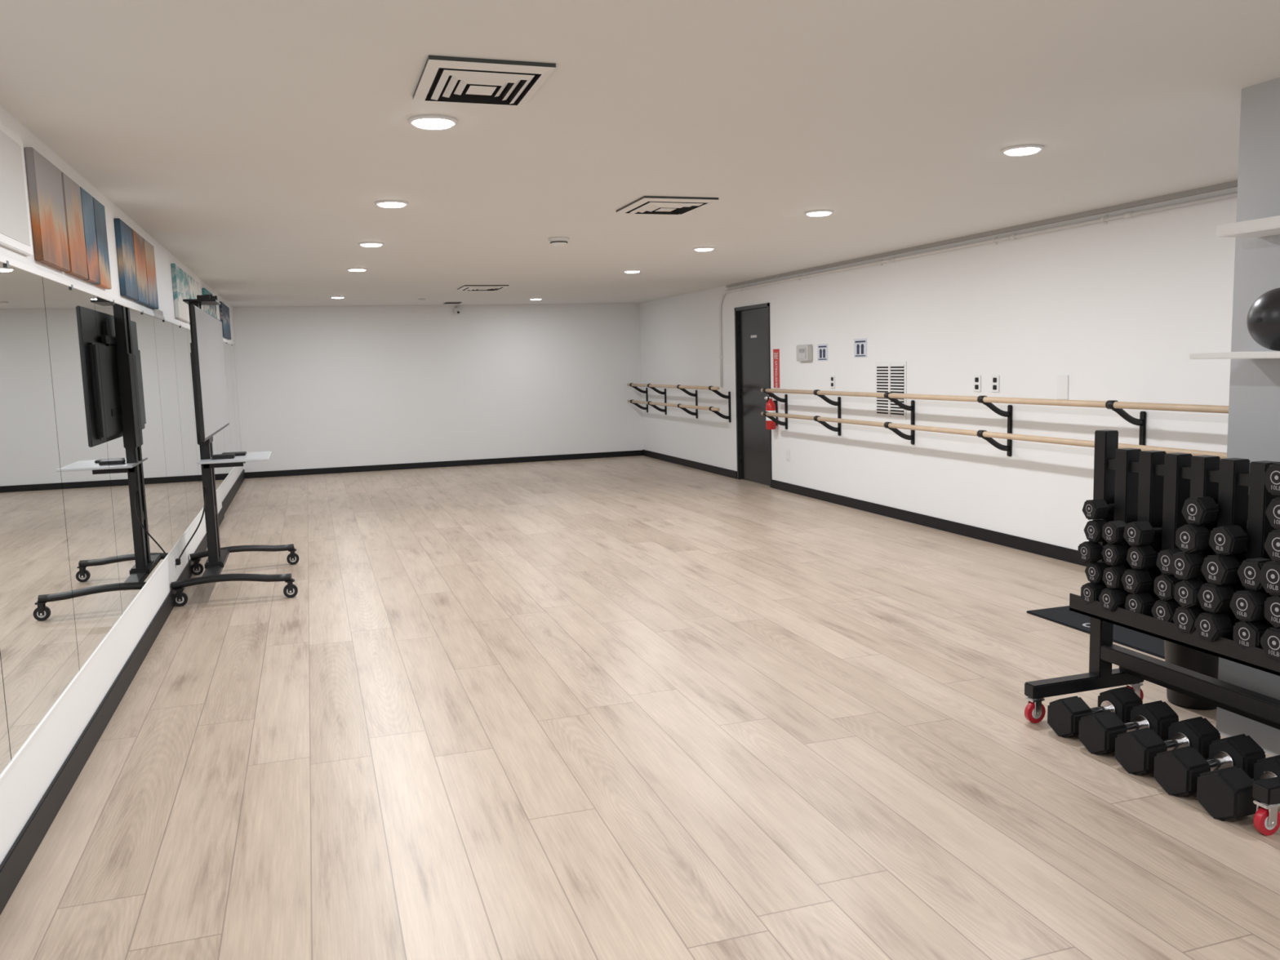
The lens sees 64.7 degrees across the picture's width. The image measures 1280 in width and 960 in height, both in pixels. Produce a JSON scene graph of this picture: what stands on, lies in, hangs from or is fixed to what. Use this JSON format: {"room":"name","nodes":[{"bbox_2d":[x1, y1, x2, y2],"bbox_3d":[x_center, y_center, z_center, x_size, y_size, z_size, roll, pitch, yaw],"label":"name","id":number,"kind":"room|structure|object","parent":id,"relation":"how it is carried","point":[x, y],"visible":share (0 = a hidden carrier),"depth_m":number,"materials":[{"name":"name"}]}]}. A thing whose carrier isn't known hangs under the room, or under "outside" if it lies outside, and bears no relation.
{"room":"exercise studio","nodes":[
{"label":"exercise studio","id":0,"kind":"room"},
{"bbox_2d":[0,105,243,864],"bbox_3d":[-2.826,-0.274,5.462,0.177,2.375,18.137,-4,7,-18],"label":"wall","id":1,"kind":"structure","parent":0,"point":[101,479],"depth_m":4.14,"materials":[{"name":"white paint"}]},
{"bbox_2d":[0,122,33,256],"bbox_3d":[-1.997,-0.936,3.062,0.021,0.400,1.020,-4,7,-18],"label":"canvas panel","id":2,"kind":"object","parent":1,"relation":"attached to","point":[15,220],"visible":1,"depth_m":3.36,"materials":[{"name":"white fabric"}]},
{"bbox_2d":[24,146,70,271],"bbox_3d":[-2.252,-1.016,3.848,0.028,0.400,0.440,-4,7,-18],"label":"canvas painting","id":3,"kind":"object","parent":1,"relation":"attached to","point":[44,180],"visible":1,"depth_m":3.77},
{"bbox_2d":[61,171,88,279],"bbox_3d":[-2.381,-1.058,4.240,0.028,0.400,0.330,-4,7,-18],"label":"canvas painting","id":4,"kind":"object","parent":1,"relation":"attached to","point":[71,190],"visible":0.86,"depth_m":4.22},
{"bbox_2d":[80,186,100,284],"bbox_3d":[-2.476,-1.089,4.528,0.028,0.400,0.260,-4,7,-18],"label":"canvas painting","id":5,"kind":"object","parent":1,"relation":"attached to","point":[86,199],"visible":0.74,"depth_m":4.52},
{"bbox_2d":[92,196,111,288],"bbox_3d":[-2.564,-1.117,4.792,0.028,0.400,0.280,-4,7,-18],"label":"canvas painting","id":6,"kind":"object","parent":1,"relation":"attached to","point":[99,209],"visible":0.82,"depth_m":4.79},
{"bbox_2d":[0,469,244,915],"bbox_3d":[-2.721,0.835,5.616,0.035,0.130,18.137,-4,7,-18],"label":"baseboard","id":7,"kind":"structure","parent":1,"relation":"attached to","point":[12,868],"depth_m":3.77,"materials":[{"name":"black rubber"}]},
{"bbox_2d":[114,217,137,300],"bbox_3d":[-2.800,-1.195,5.510,0.028,0.400,0.400,-4,7,-18],"label":"canvas painting","id":8,"kind":"object","parent":1,"relation":"attached to","point":[123,233],"visible":1,"depth_m":5.41},
{"bbox_2d":[132,229,148,305],"bbox_3d":[-2.931,-1.237,5.907,0.028,0.400,0.400,-4,7,-18],"label":"canvas painting","id":9,"kind":"object","parent":1,"relation":"attached to","point":[138,241],"visible":0.82,"depth_m":5.89},
{"bbox_2d":[143,238,158,309],"bbox_3d":[-3.064,-1.281,6.309,0.028,0.400,0.410,-4,7,-18],"label":"canvas painting","id":10,"kind":"object","parent":1,"relation":"attached to","point":[148,248],"visible":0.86,"depth_m":6.29},
{"bbox_2d":[172,555,177,576],"bbox_3d":[-3.069,0.566,6.670,0.012,0.130,0.090,-4,7,-18],"label":"wall outlet","id":11,"kind":"object","parent":1,"relation":"attached to","point":[175,568],"depth_m":6.64,"materials":[{"name":"white plastic"}]},
{"bbox_2d":[170,263,190,323],"bbox_3d":[-3.603,-1.456,7.943,0.028,0.400,0.850,-4,7,-18],"label":"canvas painting","id":12,"kind":"object","parent":1,"relation":"attached to","point":[180,277],"visible":0.94,"depth_m":7.75},
{"bbox_2d":[187,275,199,298],"bbox_3d":[-3.891,-1.550,8.817,0.028,0.400,0.800,-4,7,-18],"label":"canvas painting","id":13,"kind":"object","parent":1,"relation":"attached to","point":[193,286],"visible":0.32,"depth_m":8.67},
{"bbox_2d":[201,288,217,318],"bbox_3d":[-4.390,-1.713,10.329,0.028,0.400,1.200,-4,7,-18],"label":"canvas painting","id":14,"kind":"object","parent":1,"relation":"attached to","point":[211,309],"visible":0.44,"depth_m":10.09},
{"bbox_2d":[218,301,231,339],"bbox_3d":[-5.013,-1.916,12.218,0.028,0.400,1.200,-4,7,-18],"label":"canvas painting","id":15,"kind":"object","parent":1,"relation":"attached to","point":[224,309],"visible":0.9,"depth_m":12.03},
{"bbox_2d":[329,296,345,298],"bbox_3d":[-3.739,-2.257,12.496,0.180,0.019,0.180,-4,7,-18],"label":"recessed light","id":16,"kind":"object","parent":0,"point":[333,297],"depth_m":12.45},
{"bbox_2d":[417,298,426,302],"bbox_3d":[-2.869,-2.364,13.300,0.100,0.042,0.100,-4,7,-18],"label":"ceiling sensor","id":17,"kind":"object","parent":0,"point":[420,300],"depth_m":13.27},
{"bbox_2d":[232,303,643,472],"bbox_3d":[-2.811,-1.392,15.025,6.209,2.375,0.150,-4,7,-18],"label":"wall","id":18,"kind":"structure","parent":0,"point":[318,387],"depth_m":14.87,"materials":[{"name":"white paint"}]},
{"bbox_2d":[244,449,642,478],"bbox_3d":[-2.753,-0.247,15.081,5.909,0.085,0.015,-4,7,-18],"label":"baseboard","id":19,"kind":"structure","parent":18,"relation":"attached to","point":[628,453],"depth_m":14.99,"materials":[{"name":"black rubber"}]},
{"bbox_2d":[529,297,542,300],"bbox_3d":[-1.428,-2.482,13.869,0.180,0.019,0.180,-4,7,-18],"label":"recessed light","id":20,"kind":"object","parent":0,"point":[532,299],"depth_m":13.81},
{"bbox_2d":[0,455,1279,959],"bbox_3d":[0.083,0.765,6.533,6.189,0.100,18.437,-4,7,-18],"label":"floor","id":21,"kind":"structure","parent":0,"point":[637,707],"depth_m":3.75,"materials":[{"name":"brown wood"}]},
{"bbox_2d":[170,294,298,606],"bbox_3d":[-2.823,-0.263,6.979,0.761,2.000,2.000,-4,7,-18],"label":"tv stand","id":22,"kind":"object","parent":21,"relation":"on","point":[206,344],"visible":1,"depth_m":6.76,"materials":[{"name":"black metal"}]},
{"bbox_2d":[190,304,229,442],"bbox_3d":[-2.933,-0.726,6.893,0.056,0.805,2.000,-4,7,-18],"label":"television","id":23,"kind":"object","parent":22,"relation":"on","point":[207,355],"depth_m":6.47,"materials":[{"name":"black plastic"}]},
{"bbox_2d":[196,451,271,468],"bbox_3d":[-2.791,-0.146,6.986,0.440,0.085,0.670,-4,7,-18],"label":"shelf","id":24,"kind":"object","parent":22,"relation":"attached to","point":[208,460],"depth_m":6.81,"materials":[{"name":"white plastic"}]},
{"bbox_2d":[1047,686,1142,737],"bbox_3d":[1.770,0.902,3.930,0.360,0.150,0.139,-4,7,-21],"label":"dumbbell","id":25,"kind":"object","parent":21,"relation":"on","point":[1064,715],"visible":0.73,"depth_m":3.90,"materials":[{"name":"black rubber"}]},
{"bbox_2d":[1026,605,1164,658],"bbox_3d":[2.894,0.769,5.348,1.120,0.012,1.145,-4,7,-18],"label":"rubber mat","id":26,"kind":"object","parent":21,"relation":"on","point":[1146,643],"visible":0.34,"depth_m":5.27,"materials":[{"name":"black rubber"}]},
{"bbox_2d":[1078,700,1178,755],"bbox_3d":[1.817,0.920,3.757,0.360,0.152,0.140,-4,7,-21],"label":"dumbbell","id":27,"kind":"object","parent":21,"relation":"on","point":[1098,732],"visible":0.82,"depth_m":3.72,"materials":[{"name":"black rubber"}]},
{"bbox_2d":[1024,429,1279,835],"bbox_3d":[1.952,0.432,3.550,0.574,1.150,1.101,-4,7,-18],"label":"dumbbell rack","id":28,"kind":"object","parent":21,"relation":"on","point":[1178,550],"visible":0.98,"depth_m":3.59,"materials":[{"name":"black metal"}]},
{"bbox_2d":[1115,716,1220,774],"bbox_3d":[1.866,0.939,3.575,0.360,0.154,0.142,-4,7,-21],"label":"dumbbell","id":29,"kind":"object","parent":21,"relation":"on","point":[1136,750],"visible":0.87,"depth_m":3.54,"materials":[{"name":"black rubber"}]},
{"bbox_2d":[1164,640,1218,710],"bbox_3d":[2.299,0.734,4.182,0.264,0.385,0.264,-4,7,-18],"label":"waste bin","id":30,"kind":"object","parent":21,"relation":"on","point":[1201,662],"visible":0.23,"depth_m":4.11,"materials":[{"name":"black"}]},
{"bbox_2d":[1153,733,1266,796],"bbox_3d":[1.915,0.958,3.397,0.360,0.156,0.144,-4,7,-21],"label":"dumbbell","id":31,"kind":"object","parent":21,"relation":"on","point":[1177,771],"visible":0.85,"depth_m":3.36,"materials":[{"name":"black rubber"}]},
{"bbox_2d":[1196,755,1279,821],"bbox_3d":[1.963,0.976,3.219,0.360,0.160,0.147,-4,7,-21],"label":"dumbbell","id":32,"kind":"object","parent":21,"relation":"on","point":[1224,793],"visible":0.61,"depth_m":3.14,"materials":[{"name":"black rubber"}]},
{"bbox_2d":[0,0,1279,306],"bbox_3d":[0.014,-1.692,6.246,6.189,0.100,18.437,-4,7,-18],"label":"ceiling","id":33,"kind":"structure","parent":0,"point":[257,143],"depth_m":3.89,"materials":[{"name":"paint"}]},
{"bbox_2d":[346,267,367,271],"bbox_3d":[-2.551,-1.895,9.116,0.180,0.019,0.180,-4,7,-18],"label":"recessed light","id":34,"kind":"object","parent":33,"relation":"in","point":[354,269],"depth_m":9.06,"materials":[{"name":"white plastic"}]},
{"bbox_2d":[358,241,383,247],"bbox_3d":[-1.943,-1.701,7.305,0.180,0.019,0.180,-4,7,-18],"label":"recessed light","id":35,"kind":"object","parent":33,"relation":"in","point":[371,244],"depth_m":7.26,"materials":[{"name":"white plastic"}]},
{"bbox_2d":[374,200,408,208],"bbox_3d":[-1.361,-1.511,5.538,0.180,0.019,0.180,-4,7,-18],"label":"recessed light","id":36,"kind":"object","parent":33,"relation":"in","point":[384,203],"depth_m":5.49,"materials":[{"name":"white plastic"}]},
{"bbox_2d":[408,114,457,129],"bbox_3d":[-0.762,-1.316,3.725,0.180,0.019,0.180,-4,7,-18],"label":"recessed light","id":37,"kind":"object","parent":33,"relation":"in","point":[432,122],"depth_m":3.68,"materials":[{"name":"white plastic"}]},
{"bbox_2d":[441,301,463,303],"bbox_3d":[-2.634,-2.492,14.211,0.260,0.012,0.340,-4,7,-18],"label":"grille","id":38,"kind":"object","parent":33,"relation":"in","point":[452,302],"depth_m":14.08,"materials":[{"name":"white metal"}]},
{"bbox_2d":[453,305,461,314],"bbox_3d":[-2.672,-2.498,14.815,0.100,0.137,0.109,-4,7,-18],"label":"security camera","id":39,"kind":"object","parent":33,"relation":"attached to","point":[457,310],"visible":1,"depth_m":14.80,"materials":[{"name":"white plastic"}]},
{"bbox_2d":[457,284,508,290],"bbox_3d":[-1.806,-2.201,11.605,0.500,0.030,0.560,-4,7,-18],"label":"ceiling vent","id":40,"kind":"object","parent":33,"relation":"in","point":[465,287],"depth_m":11.43,"materials":[{"name":"white metal"}]},
{"bbox_2d":[413,55,555,106],"bbox_3d":[-0.508,-1.259,3.227,0.380,0.030,0.470,-4,7,-18],"label":"ceiling vent","id":41,"kind":"object","parent":33,"relation":"in","point":[442,78],"depth_m":3.14,"materials":[{"name":"white metal"}]},
{"bbox_2d":[548,236,568,246],"bbox_3d":[-0.587,-1.721,7.306,0.150,0.054,0.150,-4,7,-18],"label":"smoke detector","id":42,"kind":"object","parent":33,"relation":"attached to","point":[554,241],"visible":1,"depth_m":7.25,"materials":[{"name":"white plastic"}]},
{"bbox_2d":[622,269,640,273],"bbox_3d":[-0.078,-2.075,10.061,0.180,0.019,0.180,-4,7,-18],"label":"recessed light","id":43,"kind":"object","parent":33,"relation":"in","point":[633,270],"depth_m":10.00,"materials":[{"name":"white plastic"}]},
{"bbox_2d":[615,195,718,214],"bbox_3d":[0.149,-1.585,5.870,0.440,0.032,0.540,-4,7,-18],"label":"ceiling vent","id":44,"kind":"object","parent":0,"point":[661,205],"depth_m":5.73,"materials":[{"name":"white metal"}]},
{"bbox_2d":[693,246,715,251],"bbox_3d":[0.520,-1.876,8.215,0.180,0.019,0.180,-4,7,-18],"label":"recessed light","id":45,"kind":"object","parent":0,"point":[703,248],"depth_m":8.16,"materials":[{"name":"white plastic"}]},
{"bbox_2d":[804,209,833,216],"bbox_3d":[1.125,-1.675,6.351,0.180,0.019,0.180,-4,7,-18],"label":"recessed light","id":46,"kind":"object","parent":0,"point":[816,212],"depth_m":6.30,"materials":[{"name":"white plastic"}]},
{"bbox_2d":[639,186,1237,550],"bbox_3d":[2.017,-0.945,10.041,0.150,2.375,12.367,-4,7,-18],"label":"wall","id":47,"kind":"structure","parent":0,"point":[1120,308],"depth_m":7.80,"materials":[{"name":"white paint"}]},
{"bbox_2d":[626,382,731,422],"bbox_3d":[0.493,-1.101,14.032,0.278,0.463,3.630,-4,7,-18],"label":"ballet barre","id":48,"kind":"object","parent":47,"relation":"attached to","point":[716,410],"visible":1,"depth_m":13.62,"materials":[{"name":"brown wood"}]},
{"bbox_2d":[642,449,737,479],"bbox_3d":[0.623,-0.248,14.237,0.015,0.095,3.683,-4,7,-18],"label":"baseboard","id":49,"kind":"structure","parent":47,"relation":"attached to","point":[711,468],"depth_m":13.88,"materials":[{"name":"black rubber"}]},
{"bbox_2d":[734,302,772,487],"bbox_3d":[1.380,-1.002,11.922,0.140,2.088,0.966,-4,7,-18],"label":"door","id":50,"kind":"structure","parent":47,"relation":"in","point":[752,322],"depth_m":11.98,"materials":[{"name":"black paint"}]},
{"bbox_2d":[765,395,777,429],"bbox_3d":[1.469,-0.769,11.301,0.133,0.405,0.123,1,7,19],"label":"fire extinguisher","id":51,"kind":"object","parent":47,"relation":"attached to","point":[771,406],"visible":0.73,"depth_m":11.27,"materials":[{"name":"red metal"}]},
{"bbox_2d":[773,348,779,387],"bbox_3d":[1.520,-1.242,11.265,0.006,0.430,0.150,-4,7,-18],"label":"fire extinguisher sign","id":52,"kind":"object","parent":47,"relation":"attached to","point":[775,352],"visible":1,"depth_m":11.26,"materials":[{"name":"red plastic"}]},
{"bbox_2d":[786,448,790,461],"bbox_3d":[1.626,-0.277,11.123,0.012,0.130,0.090,-4,7,-18],"label":"wall outlet","id":53,"kind":"object","parent":47,"relation":"attached to","point":[788,451],"visible":1,"depth_m":11.11,"materials":[{"name":"white plastic"}]},
{"bbox_2d":[795,344,812,361],"bbox_3d":[1.714,-1.327,10.563,0.058,0.170,0.280,-4,7,-18],"label":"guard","id":54,"kind":"object","parent":47,"relation":"attached to","point":[804,352],"visible":1,"depth_m":10.50,"materials":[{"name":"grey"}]},
{"bbox_2d":[817,343,827,360],"bbox_3d":[1.849,-1.293,10.235,0.006,0.170,0.210,-4,7,-18],"label":"notice","id":55,"kind":"object","parent":47,"relation":"attached to","point":[822,348],"visible":1,"depth_m":10.23,"materials":[{"name":"white paper"}]},
{"bbox_2d":[830,375,835,388],"bbox_3d":[1.919,-0.979,10.075,0.012,0.130,0.090,-4,7,-18],"label":"wall outlet","id":56,"kind":"object","parent":47,"relation":"attached to","point":[832,377],"visible":1,"depth_m":10.06,"materials":[{"name":"white plastic"}]},
{"bbox_2d":[853,337,866,357],"bbox_3d":[2.079,-1.245,9.533,0.006,0.175,0.230,-4,7,-18],"label":"notice","id":57,"kind":"object","parent":47,"relation":"attached to","point":[860,344],"visible":1,"depth_m":9.53,"materials":[{"name":"white paper"}]},
{"bbox_2d":[875,361,906,419],"bbox_3d":[2.246,-0.807,9.085,0.018,0.510,0.510,-4,7,-18],"label":"air vent","id":58,"kind":"object","parent":47,"relation":"in","point":[890,376],"visible":0.88,"depth_m":9.07,"materials":[{"name":"white plastic"}]},
{"bbox_2d":[771,479,1088,566],"bbox_3d":[2.689,0.426,7.972,0.015,0.095,7.560,-4,7,-18],"label":"baseboard","id":59,"kind":"structure","parent":47,"relation":"attached to","point":[1060,553],"depth_m":8.41,"materials":[{"name":"black rubber"}]},
{"bbox_2d":[973,374,981,391],"bbox_3d":[2.635,-0.755,7.901,0.012,0.130,0.090,-4,7,-18],"label":"wall outlet","id":60,"kind":"object","parent":47,"relation":"attached to","point":[977,378],"visible":1,"depth_m":7.89,"materials":[{"name":"white plastic"}]},
{"bbox_2d":[718,191,1237,386],"bbox_3d":[2.408,-1.317,8.452,0.036,1.200,8.997,-4,7,-18],"label":"conduit","id":61,"kind":"object","parent":47,"relation":"attached to","point":[1105,219],"visible":1,"depth_m":7.50,"materials":[{"name":"grey metal"}]},
{"bbox_2d":[725,180,1237,287],"bbox_3d":[2.432,-1.930,8.263,0.031,0.031,8.750,-4,7,-18],"label":"trim","id":62,"kind":"structure","parent":47,"relation":"attached to","point":[1232,184],"depth_m":7.20,"materials":[{"name":"grey"}]},
{"bbox_2d":[760,387,1228,458],"bbox_3d":[2.533,-0.435,7.849,0.278,0.463,6.940,-4,7,-18],"label":"ballet barre","id":63,"kind":"object","parent":47,"relation":"attached to","point":[1117,406],"visible":0.91,"depth_m":7.48,"materials":[{"name":"brown wood"}]},
{"bbox_2d":[991,375,999,392],"bbox_3d":[2.704,-0.733,7.693,0.012,0.130,0.090,-4,7,-18],"label":"wall outlet","id":64,"kind":"object","parent":47,"relation":"attached to","point":[995,379],"visible":1,"depth_m":7.69,"materials":[{"name":"white plastic"}]},
{"bbox_2d":[1056,374,1068,399],"bbox_3d":[2.932,-0.644,7.011,0.007,0.170,0.110,-4,7,-18],"label":"blank wall plate","id":65,"kind":"object","parent":47,"relation":"attached to","point":[1062,380],"visible":0.92,"depth_m":7.00,"materials":[{"name":"white plastic"}]},
{"bbox_2d":[1000,144,1044,155],"bbox_3d":[1.720,-1.481,4.547,0.180,0.019,0.180,-4,7,-18],"label":"recessed light","id":66,"kind":"object","parent":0,"point":[1024,149],"depth_m":4.50,"materials":[{"name":"white plastic"}]},
{"bbox_2d":[1216,77,1279,755],"bbox_3d":[3.993,0.027,1.251,1.908,2.375,5.870,-4,7,-18],"label":"wall","id":67,"kind":"structure","parent":0,"point":[1254,403],"depth_m":3.60,"materials":[{"name":"white paint"}]},
{"bbox_2d":[1189,351,1279,359],"bbox_3d":[2.355,-0.347,2.698,0.270,0.022,1.900,-4,7,-18],"label":"wall shelf","id":68,"kind":"object","parent":67,"relation":"attached to","point":[1248,354],"depth_m":3.38,"materials":[{"name":"white wood"}]},
{"bbox_2d":[1246,287,1279,351],"bbox_3d":[2.137,-0.535,3.357,0.211,0.210,0.210,-4,7,-18],"label":"exercise ball","id":69,"kind":"object","parent":68,"relation":"on","point":[1263,320],"visible":1,"depth_m":3.32,"materials":[{"name":"black plastic"}]},
{"bbox_2d":[1216,215,1279,237],"bbox_3d":[2.384,-0.774,2.651,0.190,0.040,1.880,-4,7,-18],"label":"wall shelf","id":70,"kind":"object","parent":67,"relation":"attached to","point":[1268,226],"depth_m":3.41,"materials":[{"name":"white wood"}]}
]}

